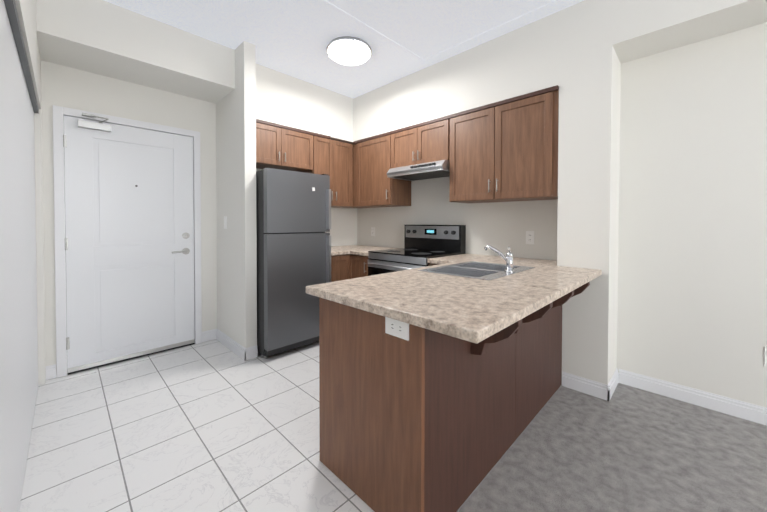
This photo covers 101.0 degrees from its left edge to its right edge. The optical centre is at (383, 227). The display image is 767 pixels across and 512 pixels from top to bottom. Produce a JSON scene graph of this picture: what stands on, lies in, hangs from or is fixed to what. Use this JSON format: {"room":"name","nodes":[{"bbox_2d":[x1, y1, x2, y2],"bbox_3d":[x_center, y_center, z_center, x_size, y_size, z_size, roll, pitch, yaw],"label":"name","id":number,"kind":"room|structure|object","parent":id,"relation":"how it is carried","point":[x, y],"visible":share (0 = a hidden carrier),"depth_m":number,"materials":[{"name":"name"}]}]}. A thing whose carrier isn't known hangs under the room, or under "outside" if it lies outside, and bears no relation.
{"room":"kitchen","nodes":[
{"label":"kitchen","id":0,"kind":"room"},
{"bbox_2d":[15,0,45,384],"bbox_3d":[0.340,-0.167,-0.587,8.513,2.764,0.140,1,1,45],"label":"wall","id":1,"kind":"structure","parent":0,"point":[26,10],"depth_m":2.31,"materials":[{"name":"white paint"}]},
{"bbox_2d":[0,0,38,511],"bbox_3d":[-1.640,0.164,1.383,2.586,2.025,0.103,1,1,45],"label":"door frame","id":2,"kind":"structure","parent":1,"relation":"attached to","point":[18,322],"depth_m":1.33,"materials":[{"name":"white paint"}]},
{"bbox_2d":[41,60,216,376],"bbox_3d":[-2.213,-0.227,2.815,0.100,2.764,1.314,1,1,45],"label":"wall","id":3,"kind":"structure","parent":0,"point":[68,87],"depth_m":2.71,"materials":[{"name":"white paint"}]},
{"bbox_2d":[53,105,201,377],"bbox_3d":[-2.204,0.109,2.818,0.116,2.092,1.007,1,1,45],"label":"door frame","id":4,"kind":"structure","parent":3,"relation":"attached to","point":[59,113],"depth_m":2.46,"materials":[{"name":"white wood"}]},
{"bbox_2d":[63,113,194,374],"bbox_3d":[-2.142,0.124,2.752,0.178,2.060,0.892,1,1,45],"label":"entry door","id":5,"kind":"structure","parent":3,"relation":"in","point":[129,217],"depth_m":2.73,"materials":[{"name":"white paint"}]},
{"bbox_2d":[36,0,234,102],"bbox_3d":[-1.956,-1.431,2.614,0.518,0.349,1.214,1,1,45],"label":"bulkhead","id":6,"kind":"structure","parent":0,"point":[104,38],"depth_m":2.41,"materials":[{"name":"white paint"}]},
{"bbox_2d":[216,41,256,347],"bbox_3d":[-1.458,-0.230,3.063,0.825,2.764,0.100,1,1,45],"label":"wall","id":7,"kind":"structure","parent":0,"point":[236,206],"depth_m":2.84,"materials":[{"name":"white paint"}]},
{"bbox_2d":[224,216,226,228],"bbox_3d":[-1.533,-0.048,3.061,0.072,0.118,0.010,1,1,45],"label":"light switch","id":8,"kind":"object","parent":7,"relation":"attached to","point":[225,222],"visible":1,"depth_m":3.05,"materials":[{"name":"white plastic"}]},
{"bbox_2d":[209,329,252,360],"bbox_3d":[-1.465,1.100,2.999,0.739,0.104,0.060,1,1,45],"label":"baseboard","id":9,"kind":"structure","parent":7,"relation":"attached to","point":[245,353],"depth_m":2.95,"materials":[{"name":"white wood"}]},
{"bbox_2d":[19,339,560,511],"bbox_3d":[-2.055,1.214,1.075,3.020,0.060,7.450,1,1,45],"label":"floor","id":10,"kind":"structure","parent":0,"point":[215,425],"depth_m":1.76,"materials":[{"name":"white tile"}]},
{"bbox_2d":[256,168,330,357],"bbox_3d":[-1.029,0.312,3.182,0.855,1.676,0.645,1,1,45],"label":"fridge","id":11,"kind":"object","parent":10,"relation":"on","point":[293,217],"visible":0.83,"depth_m":2.84,"materials":[{"name":"grey metal"}]},
{"bbox_2d":[331,254,346,281],"bbox_3d":[-0.733,0.721,3.655,0.677,0.842,0.408,1,1,45],"label":"base cabinet","id":12,"kind":"object","parent":10,"relation":"on","point":[338,262],"depth_m":3.47,"materials":[{"name":"brown wood"}]},
{"bbox_2d":[331,245,373,255],"bbox_3d":[-0.512,0.276,3.883,0.660,0.038,1.060,1,1,45],"label":"countertop","id":13,"kind":"structure","parent":12,"relation":"on","point":[335,250],"depth_m":3.86,"materials":[{"name":"laminate"}]},
{"bbox_2d":[346,246,397,255],"bbox_3d":[-0.041,0.280,3.671,0.308,0.038,0.700,1,1,45],"label":"countertop","id":14,"kind":"structure","parent":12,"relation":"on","point":[364,252],"depth_m":3.59,"materials":[{"name":"laminate"}]},
{"bbox_2d":[347,254,369,278],"bbox_3d":[-0.054,0.722,3.692,0.339,0.842,0.697,1,1,45],"label":"base cabinet","id":15,"kind":"object","parent":10,"relation":"on","point":[347,266],"depth_m":3.49,"materials":[{"name":"brown wood"}]},
{"bbox_2d":[368,225,465,275],"bbox_3d":[0.321,0.562,3.277,0.756,1.176,0.739,1,1,45],"label":"stove","id":16,"kind":"object","parent":10,"relation":"on","point":[423,244],"visible":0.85,"depth_m":3.26,"materials":[{"name":"black metal"}]},
{"bbox_2d":[319,297,561,511],"bbox_3d":[0.491,0.750,1.968,0.665,0.842,1.683,1,1,45],"label":"base cabinet","id":17,"kind":"object","parent":10,"relation":"on","point":[423,420],"visible":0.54,"depth_m":1.36,"materials":[{"name":"brown wood"}]},
{"bbox_2d":[310,269,465,315],"bbox_3d":[0.123,0.313,1.645,0.450,0.038,0.809,1,1,45],"label":"countertop","id":18,"kind":"structure","parent":17,"relation":"on","point":[367,294],"depth_m":1.55,"materials":[{"name":"laminate"}]},
{"bbox_2d":[385,317,408,340],"bbox_3d":[0.050,0.382,1.209,0.118,0.072,0.007,1,1,45],"label":"outlet","id":19,"kind":"object","parent":17,"relation":"attached to","point":[397,328],"visible":0.92,"depth_m":1.20,"materials":[{"name":"white plastic"}]},
{"bbox_2d":[382,260,601,343],"bbox_3d":[0.868,0.312,1.803,0.387,0.038,2.080,1,1,45],"label":"countertop","id":20,"kind":"structure","parent":17,"relation":"on","point":[473,310],"depth_m":1.30,"materials":[{"name":"laminate"}]},
{"bbox_2d":[418,261,534,280],"bbox_3d":[0.651,0.367,2.163,0.500,0.170,0.700,1,1,45],"label":"sink","id":21,"kind":"object","parent":20,"relation":"in","point":[481,270],"visible":0.46,"depth_m":2.21,"materials":[{"name":"silver metal"}]},
{"bbox_2d":[484,245,514,271],"bbox_3d":[0.743,0.201,2.065,0.210,0.164,0.108,1,1,45],"label":"faucet","id":22,"kind":"object","parent":20,"relation":"on","point":[508,258],"visible":1,"depth_m":2.02,"materials":[{"name":"silver metal"}]},
{"bbox_2d":[471,317,525,354],"bbox_3d":[0.468,0.447,1.320,0.204,0.214,0.044,1,1,45],"label":"corbel","id":23,"kind":"object","parent":17,"relation":"attached to","point":[479,348],"depth_m":1.30,"materials":[{"name":"brown wood"}]},
{"bbox_2d":[470,256,549,265],"bbox_3d":[1.089,0.299,2.623,0.450,0.038,0.603,1,1,45],"label":"countertop","id":24,"kind":"structure","parent":17,"relation":"on","point":[517,261],"depth_m":2.67,"materials":[{"name":"laminate"}]},
{"bbox_2d":[526,300,555,322],"bbox_3d":[0.731,0.443,1.586,0.204,0.214,0.044,1,1,45],"label":"corbel","id":25,"kind":"object","parent":17,"relation":"attached to","point":[540,313],"depth_m":1.54,"materials":[{"name":"brown wood"}]},
{"bbox_2d":[556,289,576,306],"bbox_3d":[0.995,0.439,1.854,0.204,0.214,0.044,1,1,45],"label":"corbel","id":26,"kind":"object","parent":17,"relation":"attached to","point":[559,302],"depth_m":1.80,"materials":[{"name":"brown wood"}]},
{"bbox_2d":[577,282,589,294],"bbox_3d":[1.258,0.436,2.120,0.204,0.214,0.044,1,1,45],"label":"corbel","id":27,"kind":"object","parent":17,"relation":"attached to","point":[579,290],"depth_m":2.06,"materials":[{"name":"brown wood"}]},
{"bbox_2d":[256,63,351,142],"bbox_3d":[-0.993,-1.346,3.606,0.330,0.548,1.350,1,1,45],"label":"soffit","id":28,"kind":"structure","parent":0,"point":[281,98],"depth_m":3.47,"materials":[{"name":"white paint"}]},
{"bbox_2d":[256,168,356,246],"bbox_3d":[-1.016,-0.243,3.909,0.100,2.764,1.726,1,1,45],"label":"wall","id":29,"kind":"structure","parent":0,"point":[343,231],"depth_m":4.32,"materials":[{"name":"white paint"}]},
{"bbox_2d":[256,119,311,172],"bbox_3d":[-1.184,-0.855,3.407,0.346,0.424,0.780,1,1,45],"label":"upper cabinet","id":30,"kind":"object","parent":29,"relation":"attached to","point":[278,146],"depth_m":3.31,"materials":[{"name":"brown wood"}]},
{"bbox_2d":[312,132,347,207],"bbox_3d":[-0.704,-0.667,3.897,0.346,0.814,0.588,1,1,45],"label":"upper cabinet","id":31,"kind":"object","parent":29,"relation":"attached to","point":[330,157],"depth_m":3.76,"materials":[{"name":"brown wood"}]},
{"bbox_2d":[104,0,583,97],"bbox_3d":[-0.058,-1.572,-0.938,8.620,0.065,7.450,1,1,45],"label":"ceiling","id":32,"kind":"structure","parent":0,"point":[401,38],"depth_m":2.53,"materials":[{"name":"white paint"}]},
{"bbox_2d":[326,36,371,65],"bbox_3d":[-0.306,-1.570,2.839,0.410,0.137,0.412,1,1,45],"label":"ceiling light","id":33,"kind":"object","parent":32,"relation":"attached to","point":[348,50],"visible":1,"depth_m":2.74,"materials":[{"name":"white glass"}]},
{"bbox_2d":[348,11,559,144],"bbox_3d":[0.462,-1.340,3.400,2.690,0.548,0.350,1,1,45],"label":"soffit","id":34,"kind":"structure","parent":0,"point":[523,60],"depth_m":2.85,"materials":[{"name":"white paint"}]},
{"bbox_2d":[430,254,493,264],"bbox_3d":[0.744,0.293,2.959,0.274,0.038,0.610,1,1,45],"label":"countertop","id":35,"kind":"structure","parent":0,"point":[454,259],"depth_m":2.76,"materials":[{"name":"laminate"}]},
{"bbox_2d":[357,22,766,407],"bbox_3d":[2.590,-0.199,1.632,8.430,2.764,0.100,1,1,45],"label":"wall","id":36,"kind":"structure","parent":0,"point":[692,277],"depth_m":2.12,"materials":[{"name":"white paint"}]},
{"bbox_2d":[371,227,374,235],"bbox_3d":[-0.142,0.055,4.258,0.072,0.118,0.007,1,1,45],"label":"electrical outlet","id":37,"kind":"object","parent":36,"relation":"attached to","point":[372,231],"visible":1,"depth_m":4.25,"materials":[{"name":"white plastic"}]},
{"bbox_2d":[360,131,410,207],"bbox_3d":[-0.001,-0.665,3.854,0.580,0.814,0.366,1,1,45],"label":"upper cabinet","id":38,"kind":"object","parent":36,"relation":"attached to","point":[377,190],"depth_m":3.68,"materials":[{"name":"brown wood"}]},
{"bbox_2d":[392,116,447,167],"bbox_3d":[0.474,-0.854,3.382,0.755,0.419,0.366,1,1,45],"label":"upper cabinet","id":39,"kind":"object","parent":36,"relation":"attached to","point":[425,142],"depth_m":3.22,"materials":[{"name":"brown wood"}]},
{"bbox_2d":[387,160,449,180],"bbox_3d":[0.449,-0.591,3.339,0.716,0.100,0.464,1,1,45],"label":"hood vent","id":40,"kind":"object","parent":39,"relation":"attached to","point":[434,169],"visible":0.94,"depth_m":3.20,"materials":[{"name":"silver metal"}]},
{"bbox_2d":[448,85,558,202],"bbox_3d":[1.076,-0.646,2.790,0.937,0.814,0.366,1,1,45],"label":"upper cabinet","id":41,"kind":"object","parent":36,"relation":"attached to","point":[506,150],"depth_m":2.61,"materials":[{"name":"brown wood"}]},
{"bbox_2d":[526,231,533,243],"bbox_3d":[1.309,0.091,2.825,0.072,0.118,0.007,1,1,45],"label":"electrical outlet","id":42,"kind":"object","parent":36,"relation":"attached to","point":[529,237],"visible":1,"depth_m":2.82,"materials":[{"name":"white plastic"}]},
{"bbox_2d":[764,346,766,366],"bbox_3d":[2.297,0.768,1.859,0.072,0.118,0.007,1,1,45],"label":"outlet","id":43,"kind":"object","parent":36,"relation":"attached to","point":[765,360],"visible":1,"depth_m":1.88,"materials":[{"name":"white plastic"}]},
{"bbox_2d":[457,383,766,511],"bbox_3d":[1.012,1.268,-1.954,5.600,0.060,7.450,1,1,45],"label":"floor carpet","id":44,"kind":"object","parent":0,"point":[626,448],"depth_m":1.60,"materials":[{"name":"grey carpet"}]},
{"bbox_2d":[557,0,766,384],"bbox_3d":[3.424,-0.179,0.492,5.640,2.764,0.350,1,1,45],"label":"wall","id":45,"kind":"structure","parent":0,"point":[601,42],"depth_m":2.19,"materials":[{"name":"white paint"}]},
{"bbox_2d":[562,371,608,400],"bbox_3d":[1.416,1.118,2.239,0.274,0.104,0.014,1,1,45],"label":"baseboard","id":46,"kind":"structure","parent":45,"relation":"attached to","point":[587,386],"depth_m":2.22,"materials":[{"name":"white wood"}]},
{"bbox_2d":[605,369,620,400],"bbox_3d":[1.630,1.118,2.245,0.016,0.104,0.324,1,1,45],"label":"baseboard","id":47,"kind":"structure","parent":45,"relation":"attached to","point":[616,378],"depth_m":2.26,"materials":[{"name":"white wood"}]},
{"bbox_2d":[621,369,766,425],"bbox_3d":[3.654,1.150,0.520,5.320,0.104,0.014,1,1,45],"label":"baseboard","id":48,"kind":"structure","parent":45,"relation":"attached to","point":[733,407],"depth_m":2.08,"materials":[{"name":"white wood"}]}
]}

